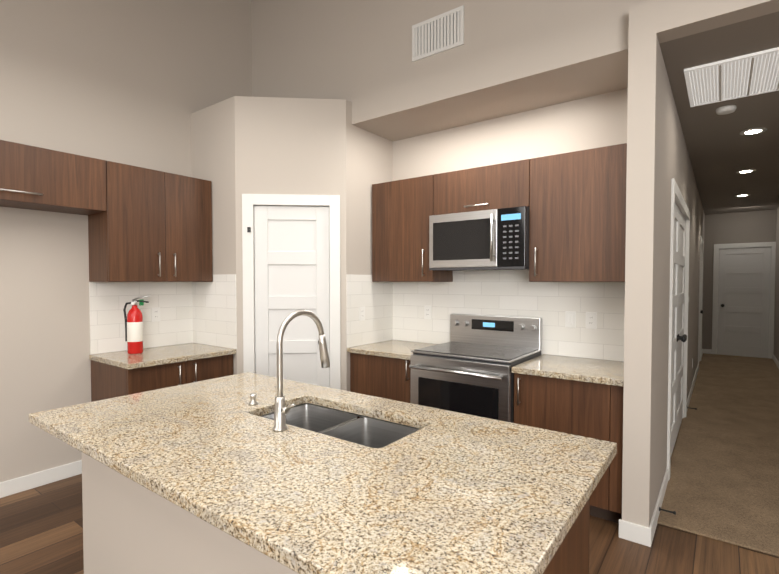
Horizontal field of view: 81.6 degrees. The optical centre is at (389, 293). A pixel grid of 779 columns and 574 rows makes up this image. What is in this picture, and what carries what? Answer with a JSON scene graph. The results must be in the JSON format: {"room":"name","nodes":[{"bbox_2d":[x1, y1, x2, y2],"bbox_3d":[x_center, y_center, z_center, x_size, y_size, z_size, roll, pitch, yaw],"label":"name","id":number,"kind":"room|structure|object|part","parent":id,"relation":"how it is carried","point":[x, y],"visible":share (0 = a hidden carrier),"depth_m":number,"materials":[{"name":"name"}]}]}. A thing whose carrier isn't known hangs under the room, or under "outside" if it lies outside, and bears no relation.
{"room":"kitchen","nodes":[
{"label":"kitchen","id":0,"kind":"room"},
{"bbox_2d":[82,452,298,573],"bbox_3d":[-0.353,0.949,1.731,1.924,0.830,0.768,1,2,36],"label":"island base","id":1,"kind":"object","parent":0,"point":[130,526],"depth_m":1.65,"materials":[{"name":"beige paint"}]},
{"bbox_2d":[235,96,346,390],"bbox_3d":[-0.792,-0.126,3.692,0.876,2.875,0.100,0,2,-5],"label":"wall","id":2,"kind":"structure","parent":0,"point":[296,146],"depth_m":3.62,"materials":[{"name":"beige paint"}]},
{"bbox_2d":[192,274,236,348],"bbox_3d":[-1.483,0.141,3.799,0.634,0.599,0.008,1,2,36],"label":"backsplash","id":3,"kind":"structure","parent":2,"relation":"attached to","point":[214,318],"depth_m":3.77,"materials":[{"name":"tile"}]},
{"bbox_2d":[242,194,340,389],"bbox_3d":[-0.789,0.259,3.685,0.773,2.105,0.174,0,2,-5],"label":"door frame","id":4,"kind":"structure","parent":2,"relation":"in","point":[251,201],"depth_m":3.62,"materials":[{"name":"white wood"}]},
{"bbox_2d":[254,206,329,387],"bbox_3d":[-0.789,0.300,3.683,0.597,2.008,0.035,0,2,-5],"label":"pantry door","id":5,"kind":"structure","parent":4,"relation":"attached to","point":[292,258],"depth_m":3.66,"materials":[{"name":"white wood"}]},
{"bbox_2d":[0,474,778,573],"bbox_3d":[-0.007,1.466,-0.216,8.072,0.100,7.443,1,2,36],"label":"floor","id":6,"kind":"structure","parent":0,"point":[41,529],"depth_m":2.39,"materials":[{"name":"brown wood"}]},
{"bbox_2d":[91,354,232,401],"bbox_3d":[-1.727,0.902,3.501,0.631,0.830,0.807,1,2,36],"label":"base cabinet","id":7,"kind":"object","parent":6,"relation":"on","point":[108,381],"visible":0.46,"depth_m":3.23,"materials":[{"name":"brown wood"}]},
{"bbox_2d":[89,343,235,368],"bbox_3d":[-1.728,0.469,3.482,0.638,0.037,0.819,1,2,36],"label":"countertop","id":8,"kind":"structure","parent":7,"relation":"on","point":[155,356],"depth_m":3.35,"materials":[{"name":"stone"}]},
{"bbox_2d":[123,295,149,353],"bbox_3d":[-1.910,0.234,3.414,0.152,0.436,0.132,1,2,36],"label":"fire extinguisher","id":9,"kind":"object","parent":8,"relation":"on","point":[133,318],"visible":1,"depth_m":3.38,"materials":[{"name":"red paint"}]},
{"bbox_3d":[-1.507,0.857,3.337,0.018,0.727,0.804,1,2,36],"label":"door","id":10,"kind":"part","parent":7,"relation":"part of","materials":[{"name":"brown wood"}]},
{"bbox_3d":[-1.486,0.597,3.316,0.033,0.154,0.130,1,2,36],"label":"handle","id":11,"kind":"part","parent":7,"relation":"part of","materials":[{"name":"silver metal"}]},
{"bbox_2d":[350,353,410,402],"bbox_3d":[0.094,0.895,3.776,0.628,0.830,0.631,1,2,36],"label":"base cabinet","id":12,"kind":"object","parent":6,"relation":"on","point":[382,377],"visible":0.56,"depth_m":3.54,"materials":[{"name":"brown wood"}]},
{"bbox_2d":[347,340,437,359],"bbox_3d":[0.092,0.462,3.761,0.629,0.037,0.638,1,2,36],"label":"countertop","id":13,"kind":"structure","parent":12,"relation":"on","point":[398,349],"depth_m":3.65,"materials":[{"name":"stone"}]},
{"bbox_2d":[409,313,541,422],"bbox_3d":[0.627,0.752,3.319,0.752,1.140,0.706,1,2,36],"label":"range","id":14,"kind":"object","parent":6,"relation":"on","point":[467,369],"visible":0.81,"depth_m":3.17,"materials":[{"name":"grey metal"}]},
{"bbox_3d":[0.437,0.529,3.054,0.692,0.026,0.063,1,2,36],"label":"door handle","id":15,"kind":"part","parent":14,"relation":"part of","materials":[{"name":"silver metal"}]},
{"bbox_3d":[0.464,0.790,3.099,0.752,0.675,0.030,1,2,36],"label":"door","id":16,"kind":"part","parent":14,"relation":"part of","materials":[{"name":"silver metal"}]},
{"bbox_3d":[0.640,0.416,3.328,0.728,0.004,0.563,1,2,36],"label":"glass","id":17,"kind":"part","parent":14,"relation":"part of","materials":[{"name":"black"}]},
{"bbox_3d":[0.798,0.251,3.537,0.702,0.060,0.032,1,2,36],"label":"knob","id":18,"kind":"part","parent":14,"relation":"part of","materials":[{"name":"silver metal"}]},
{"bbox_2d":[514,373,623,522],"bbox_3d":[1.223,0.917,2.944,0.641,0.830,0.631,1,2,36],"label":"base cabinet","id":19,"kind":"object","parent":6,"relation":"on","point":[587,409],"visible":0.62,"depth_m":2.66,"materials":[{"name":"brown wood"}]},
{"bbox_3d":[0.820,0.619,2.861,0.010,0.174,0.033,1,2,36],"label":"handle","id":20,"kind":"part","parent":19,"relation":"part of","materials":[{"name":"silver metal"}]},
{"bbox_2d":[511,354,623,386],"bbox_3d":[1.220,0.484,2.930,0.642,0.037,0.638,1,2,36],"label":"countertop","id":21,"kind":"structure","parent":19,"relation":"on","point":[606,372],"depth_m":2.81,"materials":[{"name":"stone"}]},
{"bbox_2d":[549,498,589,573],"bbox_3d":[-0.301,0.950,1.701,1.844,0.830,0.821,1,2,36],"label":"kitchen island","id":22,"kind":"object","parent":6,"relation":"on","point":[573,558],"depth_m":1.34,"materials":[{"name":"brown wood"}]},
{"bbox_2d":[29,372,616,573],"bbox_3d":[-0.358,0.517,1.687,2.008,0.037,1.068,1,2,36],"label":"island countertop","id":23,"kind":"structure","parent":22,"relation":"on","point":[315,479],"depth_m":1.30,"materials":[{"name":"beige stone"}]},
{"bbox_2d":[248,393,257,404],"bbox_3d":[-0.603,0.467,1.997,0.040,0.045,0.040,1,2,36],"label":"soap dispenser","id":24,"kind":"object","parent":23,"relation":"on","point":[252,396],"depth_m":1.99,"materials":[{"name":"silver metal"}]},
{"bbox_2d":[272,310,329,431],"bbox_3d":[-0.304,0.280,1.720,0.130,0.434,0.283,1,2,36],"label":"faucet","id":25,"kind":"object","parent":23,"relation":"on","point":[280,411],"depth_m":1.65,"materials":[{"name":"silver metal"}]},
{"bbox_2d":[260,403,419,447],"bbox_3d":[-0.215,0.634,1.812,0.760,0.200,0.405,1,2,36],"label":"sink","id":26,"kind":"object","parent":23,"relation":"in","point":[362,428],"depth_m":1.92,"materials":[{"name":"grey metal"}]},
{"bbox_2d":[0,0,778,526],"bbox_3d":[-0.007,-0.958,-0.281,8.072,4.750,7.443,1,2,36],"label":"wall","id":27,"kind":"structure","parent":0,"point":[156,84],"depth_m":3.25,"materials":[{"name":"beige paint"}]},
{"bbox_2d":[0,460,81,497],"bbox_3d":[-3.753,1.326,1.286,0.013,0.100,5.180,1,2,36],"label":"baseboard","id":28,"kind":"structure","parent":27,"relation":"attached to","point":[16,485],"depth_m":3.10,"materials":[{"name":"white wood"}]},
{"bbox_2d":[0,140,106,214],"bbox_3d":[-2.373,-0.736,2.809,0.361,0.352,0.998,1,2,36],"label":"upper cabinet","id":29,"kind":"object","parent":27,"relation":"attached to","point":[37,178],"visible":1,"depth_m":2.88,"materials":[{"name":"brown wood"}]},
{"bbox_3d":[-2.228,-0.613,2.732,0.033,0.010,0.204,1,2,36],"label":"handle","id":30,"kind":"part","parent":29,"relation":"part of","materials":[{"name":"silver metal"}]},
{"bbox_2d":[89,282,192,353],"bbox_3d":[-1.979,0.175,3.668,0.008,0.538,0.808,1,2,36],"label":"backsplash","id":31,"kind":"structure","parent":27,"relation":"attached to","point":[171,300],"depth_m":3.65,"materials":[{"name":"tile"}]},
{"bbox_2d":[151,307,159,321],"bbox_3d":[-1.927,0.175,3.724,0.008,0.116,0.072,1,2,36],"label":"outlet","id":32,"kind":"object","parent":31,"relation":"attached to","point":[155,314],"visible":1,"depth_m":3.72,"materials":[{"name":"white plastic"}]},
{"bbox_2d":[88,161,211,281],"bbox_3d":[-1.838,-0.511,3.540,0.361,0.840,0.799,1,2,36],"label":"upper cabinet","id":33,"kind":"object","parent":27,"relation":"attached to","point":[149,225],"visible":0.98,"depth_m":3.37,"materials":[{"name":"brown wood"}]},
{"bbox_3d":[-1.703,-0.219,3.455,0.033,0.184,0.130,1,2,36],"label":"handle","id":34,"kind":"part","parent":33,"relation":"part of","materials":[{"name":"silver metal"}]},
{"bbox_2d":[346,274,392,347],"bbox_3d":[-0.161,0.138,3.935,0.008,0.599,0.632,1,2,36],"label":"backsplash","id":35,"kind":"structure","parent":27,"relation":"attached to","point":[375,299],"depth_m":3.90,"materials":[{"name":"tile"}]},
{"bbox_2d":[359,307,364,320],"bbox_3d":[-0.231,0.173,3.828,0.008,0.116,0.072,1,2,36],"label":"outlet","id":36,"kind":"object","parent":35,"relation":"attached to","point":[361,313],"visible":1,"depth_m":3.82,"materials":[{"name":"white plastic"}]},
{"bbox_2d":[372,175,452,281],"bbox_3d":[0.182,-0.519,3.841,0.612,0.840,0.361,1,2,36],"label":"upper cabinet","id":37,"kind":"object","parent":27,"relation":"attached to","point":[402,211],"visible":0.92,"depth_m":3.71,"materials":[{"name":"brown wood"}]},
{"bbox_3d":[0.268,-0.242,3.581,0.010,0.214,0.033,1,2,36],"label":"handle","id":38,"kind":"part","parent":37,"relation":"part of","materials":[{"name":"silver metal"}]},
{"bbox_2d":[412,5,463,61],"bbox_3d":[0.338,-1.836,3.204,0.420,0.260,0.014,1,2,36],"label":"air vent","id":39,"kind":"object","parent":27,"relation":"in","point":[443,32],"visible":1,"depth_m":3.19,"materials":[{"name":"white metal"}]},
{"bbox_2d":[433,159,529,214],"bbox_3d":[0.736,-0.766,3.426,0.760,0.325,0.361,1,2,36],"label":"upper cabinet","id":40,"kind":"object","parent":27,"relation":"attached to","point":[500,186],"visible":0.85,"depth_m":3.28,"materials":[{"name":"brown wood"}]},
{"bbox_3d":[0.638,-0.643,3.297,0.194,0.010,0.033,1,2,36],"label":"handle","id":41,"kind":"part","parent":40,"relation":"part of","materials":[{"name":"silver metal"}]},
{"bbox_2d":[429,206,529,270],"bbox_3d":[0.709,-0.387,3.399,0.754,0.421,0.436,1,2,36],"label":"over-the-range microwave","id":42,"kind":"object","parent":40,"relation":"attached to","point":[494,239],"visible":0.98,"depth_m":3.23,"materials":[{"name":"grey metal"}]},
{"bbox_3d":[0.538,-0.394,3.336,0.554,0.405,0.030,1,2,36],"label":"door","id":43,"kind":"part","parent":42,"relation":"part of","materials":[{"name":"silver metal"}]},
{"bbox_3d":[0.720,-0.388,3.152,0.022,0.327,0.051,1,2,36],"label":"handle","id":44,"kind":"part","parent":42,"relation":"part of","materials":[{"name":"silver metal"}]},
{"bbox_3d":[0.842,-0.388,3.112,0.198,0.405,0.030,1,2,36],"label":"panel","id":45,"kind":"part","parent":42,"relation":"part of","materials":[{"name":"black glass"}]},
{"bbox_2d":[393,270,624,361],"bbox_3d":[0.850,0.135,3.587,2.033,0.640,0.008,1,2,36],"label":"backsplash","id":46,"kind":"structure","parent":27,"relation":"attached to","point":[501,292],"depth_m":3.45,"materials":[{"name":"tile"}]},
{"bbox_2d":[424,306,431,318],"bbox_3d":[0.336,0.167,3.957,0.072,0.116,0.008,1,2,36],"label":"outlet","id":47,"kind":"object","parent":46,"relation":"attached to","point":[427,312],"visible":1,"depth_m":3.95,"materials":[{"name":"white plastic"}]},
{"bbox_2d":[565,311,575,327],"bbox_3d":[1.300,0.188,3.244,0.072,0.116,0.012,1,2,36],"label":"outlet","id":48,"kind":"object","parent":46,"relation":"attached to","point":[570,319],"visible":1,"depth_m":3.24,"materials":[{"name":"white plastic"}]},
{"bbox_2d":[586,312,596,328],"bbox_3d":[1.413,0.190,3.163,0.072,0.116,0.008,1,2,36],"label":"outlet","id":49,"kind":"object","parent":46,"relation":"attached to","point":[591,320],"visible":1,"depth_m":3.16,"materials":[{"name":"white plastic"}]},
{"bbox_2d":[588,315,593,325],"bbox_3d":[1.411,0.190,3.161,0.033,0.073,0.002,1,2,36],"label":"socket","id":50,"kind":"object","parent":49,"relation":"attached to","point":[590,317],"depth_m":3.16,"materials":[{"name":"white plastic"}]},
{"bbox_2d":[529,143,626,281],"bbox_3d":[1.302,-0.497,3.015,0.643,0.840,0.361,1,2,36],"label":"upper cabinet","id":51,"kind":"object","parent":27,"relation":"attached to","point":[577,226],"visible":0.85,"depth_m":2.90,"materials":[{"name":"brown wood"}]},
{"bbox_3d":[0.989,-0.213,3.050,0.010,0.194,0.033,1,2,36],"label":"handle","id":52,"kind":"part","parent":51,"relation":"part of","materials":[{"name":"silver metal"}]},
{"bbox_2d":[659,507,675,514],"bbox_3d":[1.640,1.285,2.664,0.085,0.024,0.024,1,2,36],"label":"door stop","id":53,"kind":"object","parent":27,"relation":"attached to","point":[673,512],"visible":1,"depth_m":2.66,"materials":[{"name":"black metal"}]},
{"bbox_2d":[362,59,627,141],"bbox_3d":[0.712,-1.429,3.449,2.141,0.100,0.567,1,2,36],"label":"soffit","id":54,"kind":"structure","parent":0,"point":[603,79],"depth_m":3.23,"materials":[{"name":"beige paint"}]},
{"bbox_2d":[650,37,704,521],"bbox_3d":[3.724,-0.178,5.656,0.130,2.875,8.008,1,2,36],"label":"wall","id":55,"kind":"structure","parent":0,"point":[672,158],"depth_m":2.89,"materials":[{"name":"beige paint"}]},
{"bbox_2d":[640,469,668,546],"bbox_3d":[1.654,1.286,2.786,0.038,0.100,0.956,1,2,36],"label":"baseboard","id":56,"kind":"structure","parent":55,"relation":"attached to","point":[647,533],"depth_m":2.51,"materials":[{"name":"white wood"}]},
{"bbox_2d":[667,178,689,480],"bbox_3d":[2.485,0.245,3.931,0.174,2.120,1.913,1,2,36],"label":"door frame","id":57,"kind":"structure","parent":55,"relation":"in","point":[677,198],"depth_m":3.19,"materials":[{"name":"white wood"}]},
{"bbox_2d":[671,203,678,454],"bbox_3d":[2.230,0.297,3.580,0.035,2.020,0.868,1,2,36],"label":"double door","id":58,"kind":"structure","parent":57,"relation":"attached to","point":[675,327],"depth_m":3.81,"materials":[{"name":"white wood"}]},
{"bbox_2d":[676,210,685,437],"bbox_3d":[2.746,0.278,4.280,0.035,2.020,0.868,1,2,36],"label":"double door","id":59,"kind":"structure","parent":57,"relation":"attached to","point":[681,308],"depth_m":4.33,"materials":[{"name":"white wood"}]},
{"bbox_3d":[2.493,0.388,3.855,0.066,0.060,0.060,1,2,36],"label":"hall double door knob","id":60,"kind":"part","parent":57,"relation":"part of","materials":[{"name":"black metal"}]},
{"bbox_2d":[687,364,698,409],"bbox_3d":[3.989,1.202,5.932,0.013,0.100,3.046,1,2,36],"label":"baseboard","id":61,"kind":"structure","parent":55,"relation":"attached to","point":[694,379],"depth_m":5.70,"materials":[{"name":"white wood"}]},
{"bbox_2d":[698,236,703,363],"bbox_3d":[5.168,0.148,7.569,0.174,2.120,1.030,1,2,36],"label":"hall door","id":62,"kind":"structure","parent":55,"relation":"in","point":[700,302],"depth_m":7.87,"materials":[{"name":"white wood"}]},
{"bbox_2d":[671,362,699,461],"bbox_3d":[4.425,1.310,5.646,1.297,0.100,7.257,1,2,36],"label":"floor","id":63,"kind":"structure","parent":0,"point":[677,439],"depth_m":4.00,"materials":[{"name":"carpet"}]},
{"bbox_2d":[657,353,778,556],"bbox_3d":[4.240,1.260,5.394,1.057,0.014,7.640,1,2,36],"label":"carpet floor","id":64,"kind":"structure","parent":63,"relation":"on","point":[723,484],"depth_m":3.56,"materials":[{"name":"brown carpet"}]},
{"bbox_2d":[659,11,778,214],"bbox_3d":[4.232,-1.479,5.309,1.057,0.100,7.908,1,2,36],"label":"ceiling","id":65,"kind":"structure","parent":0,"point":[722,151],"depth_m":3.78,"materials":[{"name":"beige paint"}]},
{"bbox_2d":[716,105,736,114],"bbox_3d":[2.499,-1.358,3.352,0.124,0.036,0.124,1,2,36],"label":"smoke detector","id":66,"kind":"object","parent":65,"relation":"attached to","point":[726,109],"visible":1,"depth_m":3.32,"materials":[{"name":"white plastic"}]},
{"bbox_2d":[684,47,778,106],"bbox_3d":[2.318,-1.352,2.777,0.810,0.018,0.700,1,2,36],"label":"ceiling vent","id":67,"kind":"object","parent":65,"relation":"in","point":[755,73],"visible":1,"depth_m":2.83,"materials":[{"name":"white metal"}]},
{"bbox_2d":[735,194,749,196],"bbox_3d":[5.276,-1.463,6.745,0.184,0.008,0.184,1,2,36],"label":"recessed light","id":68,"kind":"object","parent":65,"relation":"in","point":[741,195],"visible":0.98,"depth_m":6.72,"materials":[{"name":"white"}]},
{"bbox_2d":[736,169,755,173],"bbox_3d":[4.162,-1.423,5.268,0.184,0.008,0.184,1,2,36],"label":"recessed light","id":69,"kind":"object","parent":65,"relation":"in","point":[746,171],"visible":0.98,"depth_m":5.25,"materials":[{"name":"white"}]},
{"bbox_2d":[740,127,766,134],"bbox_3d":[3.115,-1.386,3.866,0.184,0.008,0.184,1,2,36],"label":"recessed light","id":70,"kind":"object","parent":65,"relation":"in","point":[752,131],"visible":1,"depth_m":3.85,"materials":[{"name":"white"}]},
{"bbox_2d":[702,209,776,348],"bbox_3d":[6.543,-0.165,8.479,1.057,2.697,0.120,1,2,36],"label":"wall","id":71,"kind":"structure","parent":0,"point":[743,227],"depth_m":8.53,"materials":[{"name":"beige paint"}]},
{"bbox_2d":[712,242,775,358],"bbox_3d":[6.598,0.126,8.413,0.930,2.120,0.174,1,2,36],"label":"end door","id":72,"kind":"structure","parent":71,"relation":"in","point":[772,245],"depth_m":8.40,"materials":[{"name":"white wood"}]},
{"bbox_2d":[717,247,770,357],"bbox_3d":[6.596,0.168,8.411,0.754,2.020,0.035,1,2,36],"label":"end door","id":73,"kind":"structure","parent":72,"relation":"attached to","point":[744,299],"depth_m":8.39,"materials":[{"name":"white wood"}]},
{"bbox_2d":[773,207,778,360],"bbox_3d":[4.676,-0.160,4.955,0.120,2.875,8.008,1,2,36],"label":"wall","id":74,"kind":"structure","parent":0,"point":[776,310],"depth_m":7.80,"materials":[{"name":"beige paint"}]},
{"bbox_2d":[772,354,778,367],"bbox_3d":[4.578,1.228,4.971,0.013,0.100,7.918,1,2,36],"label":"baseboard","id":75,"kind":"structure","parent":74,"relation":"attached to","point":[776,361],"depth_m":7.67,"materials":[{"name":"white wood"}]}
]}

